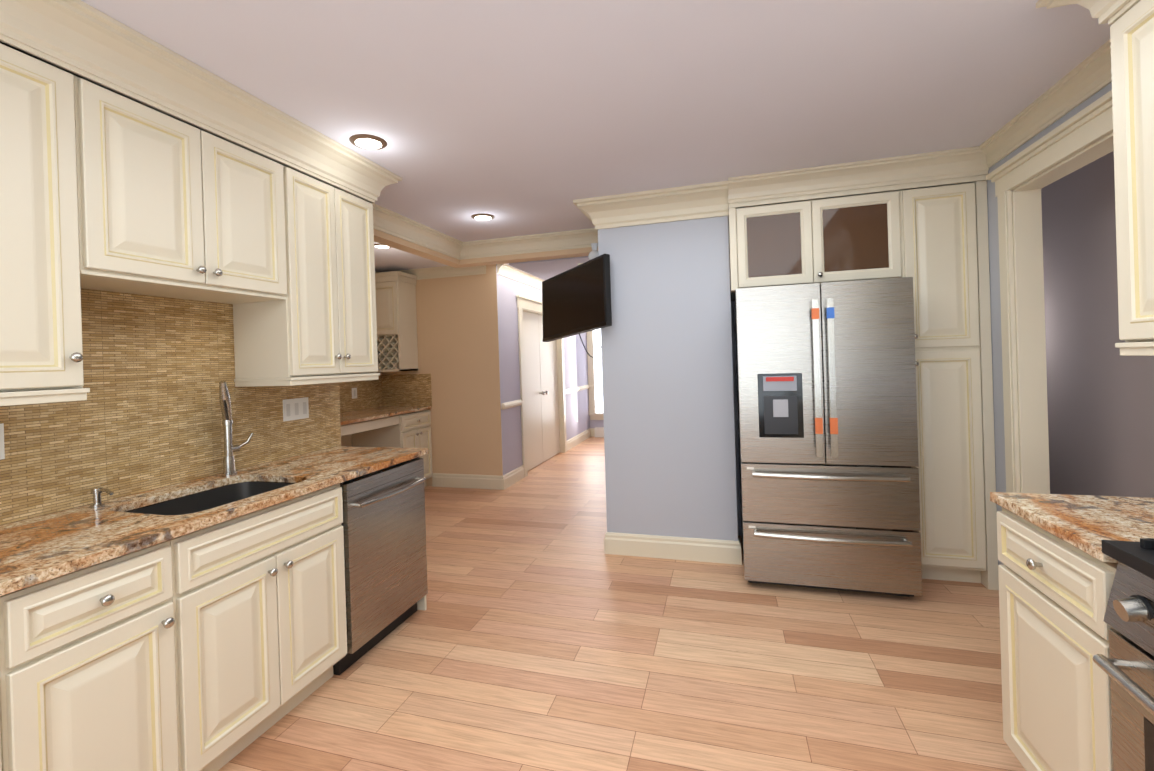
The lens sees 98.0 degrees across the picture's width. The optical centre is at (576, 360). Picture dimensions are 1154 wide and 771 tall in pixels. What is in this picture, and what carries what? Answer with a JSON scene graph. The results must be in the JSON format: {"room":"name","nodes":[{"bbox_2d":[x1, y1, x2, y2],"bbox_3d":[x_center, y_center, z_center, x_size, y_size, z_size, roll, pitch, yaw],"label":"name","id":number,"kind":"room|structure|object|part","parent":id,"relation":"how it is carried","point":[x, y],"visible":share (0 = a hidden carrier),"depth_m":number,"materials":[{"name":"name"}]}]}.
{"room":"kitchen","nodes":[
{"label":"kitchen","id":0,"kind":"room"},
{"bbox_2d":[0,288,343,524],"bbox_3d":[-2.147,0.203,1.049,0.226,2.495,4.240,-2,0,16],"label":"wall","id":1,"kind":"structure","parent":0,"point":[146,416],"depth_m":2.03,"materials":[{"name":"tile"}]},
{"bbox_2d":[0,423,4,459],"bbox_3d":[-1.866,0.261,1.587,0.008,0.115,0.075,-2,0,16],"label":"electrical outlet plate","id":2,"kind":"object","parent":1,"relation":"attached to","point":[2,452],"depth_m":1.62,"materials":[{"name":"white plastic"}]},
{"bbox_2d":[0,36,95,399],"bbox_3d":[-1.768,-0.482,1.394,0.343,1.150,0.449,-2,0,16],"label":"upper cabinet","id":3,"kind":"object","parent":1,"relation":"attached to","point":[46,177],"depth_m":1.48,"materials":[{"name":"beige wood"}]},
{"bbox_2d":[88,76,295,303],"bbox_3d":[-1.603,-0.673,1.979,0.343,0.780,0.768,-2,0,16],"label":"upper cabinet","id":4,"kind":"object","parent":1,"relation":"attached to","point":[132,161],"depth_m":1.87,"materials":[{"name":"beige wood"}]},
{"bbox_2d":[0,0,401,200],"bbox_3d":[-1.625,-0.985,1.743,0.452,0.155,2.688,-2,0,16],"label":"crown molding","id":5,"kind":"structure","parent":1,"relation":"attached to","point":[74,33],"depth_m":1.79,"materials":[{"name":"beige wood"}]},
{"bbox_2d":[283,397,308,420],"bbox_3d":[-1.531,0.263,2.734,0.008,0.115,0.165,-2,0,16],"label":"electrical outlet plate","id":6,"kind":"object","parent":1,"relation":"attached to","point":[295,408],"depth_m":2.73,"materials":[{"name":"white plastic"}]},
{"bbox_2d":[233,168,379,383],"bbox_3d":[-1.404,-0.496,2.643,0.343,1.150,0.609,-2,0,16],"label":"upper cabinet","id":7,"kind":"object","parent":1,"relation":"attached to","point":[329,332],"depth_m":2.48,"materials":[{"name":"beige wood"}]},
{"bbox_2d":[372,39,1111,289],"bbox_3d":[-0.181,-1.018,3.743,5.320,0.186,10.300,-2,0,16],"label":"crown molding","id":8,"kind":"structure","parent":1,"relation":"attached to","point":[1084,80],"depth_m":3.42,"materials":[{"name":"beige wood"}]},
{"bbox_2d":[344,372,383,411],"bbox_3d":[-2.693,0.214,4.708,0.126,2.495,2.720,-2,0,16],"label":"wall","id":9,"kind":"structure","parent":0,"point":[370,393],"depth_m":5.59,"materials":[{"name":"tile"}]},
{"bbox_2d":[352,388,356,398],"bbox_3d":[-2.409,0.351,5.428,0.008,0.115,0.075,-2,0,16],"label":"electrical outlet plate","id":10,"kind":"object","parent":9,"relation":"attached to","point":[354,390],"depth_m":5.42,"materials":[{"name":"white plastic"}]},
{"bbox_2d":[380,266,491,485],"bbox_3d":[-1.599,0.178,5.740,1.350,2.495,0.126,-2,0,16],"label":"wall","id":11,"kind":"structure","parent":0,"point":[451,377],"depth_m":5.62,"materials":[{"name":"paint"}]},
{"bbox_2d":[375,271,417,371],"bbox_3d":[-2.108,-0.419,5.621,0.526,1.080,0.378,-2,0,16],"label":"cabinet","id":12,"kind":"object","parent":11,"relation":"attached to","point":[396,322],"visible":0.71,"depth_m":5.48,"materials":[{"name":"beige wood"}]},
{"bbox_2d":[432,473,503,489],"bbox_3d":[-1.215,1.339,5.571,0.884,0.150,0.019,-2,0,16],"label":"baseboard","id":13,"kind":"structure","parent":11,"relation":"attached to","point":[495,482],"depth_m":5.56,"materials":[{"name":"beige wood"}]},
{"bbox_2d":[374,229,597,279],"bbox_3d":[-0.046,-1.022,5.850,1.640,0.195,6.180,-2,0,16],"label":"header beam","id":14,"kind":"structure","parent":0,"point":[545,265],"depth_m":4.57,"materials":[{"name":"beige paint"}]},
{"bbox_2d":[486,264,591,475],"bbox_3d":[-0.365,0.136,7.309,0.120,2.495,3.822,-2,0,16],"label":"wall","id":15,"kind":"structure","parent":0,"point":[503,335],"depth_m":5.74,"materials":[{"name":"paint"}]},
{"bbox_2d":[504,465,523,489],"bbox_3d":[-0.718,1.323,5.728,0.019,0.150,0.560,-2,0,16],"label":"baseboard","id":16,"kind":"structure","parent":15,"relation":"attached to","point":[517,474],"depth_m":5.70,"materials":[{"name":"beige wood"}]},
{"bbox_2d":[522,311,559,470],"bbox_3d":[-0.471,0.375,6.812,0.112,2.010,1.476,-2,0,16],"label":"doors","id":17,"kind":"structure","parent":15,"relation":"in","point":[541,401],"depth_m":6.77,"materials":[{"name":"white wood"}]},
{"bbox_2d":[516,295,566,476],"bbox_3d":[-0.480,0.301,6.814,0.167,2.175,1.770,-2,0,16],"label":"door frame","id":18,"kind":"structure","parent":15,"relation":"attached to","point":[527,304],"depth_m":6.33,"materials":[{"name":"beige wood"}]},
{"bbox_2d":[501,385,593,409],"bbox_3d":[-0.274,0.481,7.229,0.120,0.072,3.691,-2,0,16],"label":"trim","id":19,"kind":"structure","parent":15,"relation":"attached to","point":[511,404],"depth_m":5.96,"materials":[{"name":"white wood"}]},
{"bbox_2d":[567,428,591,450],"bbox_3d":[0.030,1.295,8.291,0.019,0.150,1.420,-2,0,16],"label":"baseboard","id":20,"kind":"structure","parent":15,"relation":"attached to","point":[579,438],"depth_m":8.28,"materials":[{"name":"beige wood"}]},
{"bbox_2d":[81,0,1110,279],"bbox_3d":[0.031,-1.150,3.680,6.010,0.135,10.540,-2,0,16],"label":"ceiling","id":21,"kind":"structure","parent":0,"point":[523,116],"depth_m":2.02,"materials":[{"name":"paint"}]},
{"bbox_2d":[349,134,386,149],"bbox_3d":[-1.031,-1.077,2.480,0.175,0.010,0.175,-2,0,-23],"label":"recessed light","id":22,"kind":"object","parent":21,"relation":"in","point":[368,141],"depth_m":2.46,"materials":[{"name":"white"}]},
{"bbox_2d":[374,243,390,247],"bbox_3d":[-1.752,-1.028,4.504,0.175,0.010,0.175,-2,0,-23],"label":"recessed light","id":23,"kind":"object","parent":21,"relation":"in","point":[378,245],"depth_m":4.49,"materials":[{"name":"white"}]},
{"bbox_2d":[471,214,494,219],"bbox_3d":[-0.715,-1.089,3.815,0.175,0.010,0.175,-2,0,-23],"label":"recessed light","id":24,"kind":"object","parent":21,"relation":"in","point":[476,216],"depth_m":3.79,"materials":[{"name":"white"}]},
{"bbox_2d":[588,391,603,427],"bbox_3d":[0.935,0.093,8.857,1.470,2.495,0.120,-2,0,16],"label":"wall","id":25,"kind":"structure","parent":0,"point":[595,423],"depth_m":8.98,"materials":[{"name":"paint"}]},
{"bbox_2d":[587,329,603,419],"bbox_3d":[0.896,0.112,8.822,1.445,1.860,0.130,-2,0,16],"label":"window","id":26,"kind":"structure","parent":25,"relation":"in","point":[598,373],"depth_m":9.00,"materials":[{"name":"white glass"}]},
{"bbox_3d":[0.895,0.112,8.817,1.445,1.860,0.120,-2,0,16],"label":"hall window trim","id":27,"kind":"part","parent":26,"relation":"part of","materials":[{"name":"white wood"}]},
{"bbox_2d":[218,437,1025,770],"bbox_3d":[0.667,1.389,3.574,7.500,0.060,11.000,-2,0,16],"label":"floor","id":28,"kind":"structure","parent":0,"point":[542,631],"depth_m":2.23,"materials":[{"name":"brown wood"}]},
{"bbox_2d":[0,593,19,770],"bbox_3d":[-1.728,1.004,0.893,0.613,0.868,0.760,-2,0,16],"label":"base cabinet","id":29,"kind":"object","parent":28,"relation":"on","point":[9,675],"depth_m":1.18,"materials":[{"name":"beige wood"}]},
{"bbox_2d":[16,533,199,770],"bbox_3d":[-1.565,0.998,1.453,0.613,0.868,0.406,-2,0,16],"label":"base cabinet","id":30,"kind":"object","parent":28,"relation":"on","point":[106,653],"depth_m":1.38,"materials":[{"name":"beige wood"}]},
{"bbox_2d":[0,446,427,596],"bbox_3d":[-1.697,0.540,1.012,0.632,0.031,3.976,-2,0,16],"label":"countertop","id":31,"kind":"structure","parent":30,"relation":"on","point":[36,550],"depth_m":1.63,"materials":[{"name":"brown stone"}]},
{"bbox_2d":[128,477,315,584],"bbox_3d":[-1.399,0.640,1.965,0.392,0.216,0.542,-2,0,16],"label":"sink","id":32,"kind":"object","parent":31,"relation":"in","point":[216,550],"depth_m":1.89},
{"bbox_2d":[216,381,253,476],"bbox_3d":[-1.568,0.304,2.299,0.079,0.428,0.171,-2,0,16],"label":"faucet","id":33,"kind":"object","parent":31,"relation":"on","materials":[{"name":"silver metal"}]},
{"bbox_2d":[333,457,427,674],"bbox_3d":[-1.188,0.984,2.596,0.661,0.868,0.598,-2,0,16],"label":"dishwasher","id":34,"kind":"object","parent":28,"relation":"on","point":[383,524],"visible":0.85,"depth_m":2.45,"materials":[{"name":"silver metal"}]},
{"bbox_2d":[340,406,432,486],"bbox_3d":[-2.266,0.993,4.660,0.679,0.912,2.341,-2,0,16],"label":"desk","id":35,"kind":"object","parent":28,"relation":"on","point":[397,426],"visible":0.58,"depth_m":5.26,"materials":[{"name":"beige wood"}]},
{"bbox_2d":[594,427,603,436],"bbox_3d":[0.529,1.269,8.878,0.430,0.170,0.087,-2,0,16],"label":"box","id":36,"kind":"object","parent":28,"relation":"on","point":[599,431],"visible":0.44,"depth_m":8.88,"materials":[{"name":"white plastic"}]},
{"bbox_2d":[735,277,922,596],"bbox_3d":[1.509,0.445,3.202,0.910,1.775,0.943,-2,0,16],"label":"fridge","id":37,"kind":"object","parent":28,"relation":"on","point":[828,435],"visible":1,"depth_m":2.81,"materials":[{"name":"grey metal"}]},
{"bbox_2d":[892,166,998,589],"bbox_3d":[2.228,0.112,3.206,0.455,2.395,0.638,-2,0,16],"label":"tall cabinet","id":38,"kind":"object","parent":28,"relation":"on","point":[921,219],"depth_m":2.90,"materials":[{"name":"beige wood"}]},
{"bbox_2d":[997,504,1117,770],"bbox_3d":[1.600,0.899,1.300,0.638,0.868,0.495,-2,0,16],"label":"base cabinet","id":39,"kind":"object","parent":28,"relation":"on","point":[1056,572],"depth_m":1.36,"materials":[{"name":"beige wood"}]},
{"bbox_2d":[990,492,1153,563],"bbox_3d":[1.587,0.436,1.306,0.642,0.030,0.510,-2,0,16],"label":"countertop","id":40,"kind":"structure","parent":39,"relation":"on","point":[1083,521],"depth_m":1.38,"materials":[{"name":"brown stone"}]},
{"bbox_2d":[1093,538,1153,770],"bbox_3d":[1.385,0.863,0.704,0.702,0.955,0.766,-2,0,16],"label":"range","id":41,"kind":"object","parent":28,"relation":"on","point":[1127,666],"visible":1,"depth_m":1.07,"materials":[{"name":"silver metal"}]},
{"bbox_2d":[598,216,737,540],"bbox_3d":[0.700,0.109,3.769,0.890,2.495,0.660,-2,0,16],"label":"wall","id":42,"kind":"structure","parent":0,"point":[668,402],"depth_m":3.44,"materials":[{"name":"grey paint"}]},
{"bbox_2d":[542,254,611,357],"bbox_3d":[-0.021,-0.375,3.781,0.693,0.712,0.631,-2,0,16],"label":"wall-mounted tv","id":43,"kind":"object","parent":42,"relation":"attached to","point":[576,300],"visible":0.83,"depth_m":3.69,"materials":[{"name":"black plastic"}]},
{"bbox_2d":[577,243,598,264],"bbox_3d":[0.142,-0.787,3.938,0.217,0.260,0.250,-2,0,16],"label":"mount","id":44,"kind":"object","parent":42,"relation":"attached to","point":[593,253],"visible":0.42,"depth_m":3.90,"materials":[{"name":"white plastic"}]},
{"bbox_2d":[604,532,607,553],"bbox_3d":[0.937,1.271,6.078,0.019,0.150,5.239,-2,0,16],"label":"baseboard","id":45,"kind":"structure","parent":42,"relation":"attached to","point":[606,535],"depth_m":3.56,"materials":[{"name":"beige wood"}]},
{"bbox_2d":[608,532,741,564],"bbox_3d":[0.659,1.284,3.451,0.899,0.150,0.039,-2,0,16],"label":"baseboard","id":46,"kind":"structure","parent":42,"relation":"attached to","point":[690,549],"depth_m":3.43,"materials":[{"name":"beige wood"}]},
{"bbox_2d":[731,300,741,535],"bbox_3d":[1.874,0.072,3.708,1.400,2.495,0.120,-2,0,16],"label":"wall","id":47,"kind":"structure","parent":0,"point":[732,302],"depth_m":3.84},
{"bbox_2d":[728,186,815,300],"bbox_3d":[1.307,-0.760,3.467,0.488,0.595,0.635,-2,0,16],"label":"upper cabinet","id":48,"kind":"object","parent":47,"relation":"attached to","point":[772,233],"depth_m":3.16,"materials":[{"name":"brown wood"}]},
{"bbox_2d":[812,178,895,282],"bbox_3d":[1.775,-0.775,3.330,0.488,0.595,0.635,-2,0,16],"label":"upper cabinet","id":49,"kind":"object","parent":47,"relation":"attached to","point":[856,221],"depth_m":3.03,"materials":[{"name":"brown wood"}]},
{"bbox_2d":[986,82,1153,564],"bbox_3d":[1.810,0.079,0.737,0.120,2.495,5.860,-2,0,16],"label":"wall","id":50,"kind":"structure","parent":0,"point":[1100,401],"depth_m":2.75,"materials":[{"name":"paint"}]},
{"bbox_2d":[986,90,1113,493],"bbox_3d":[2.197,0.148,2.151,0.172,2.328,1.230,-2,0,16],"label":"door frame","id":51,"kind":"structure","parent":50,"relation":"attached to","point":[1081,138],"depth_m":2.58,"materials":[{"name":"beige wood"}]},
{"bbox_2d":[1036,0,1127,23],"bbox_3d":[1.362,-1.076,0.370,0.457,0.155,2.490,-2,0,16],"label":"crown molding","id":52,"kind":"structure","parent":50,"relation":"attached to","point":[1100,9],"depth_m":1.50,"materials":[{"name":"beige wood"}]},
{"bbox_2d":[1104,0,1153,347],"bbox_3d":[1.684,-0.610,1.227,0.348,1.110,0.434,-2,0,16],"label":"upper cabinet","id":53,"kind":"object","parent":50,"relation":"attached to","point":[1131,22],"depth_m":1.41,"materials":[{"name":"beige wood"}]}
]}

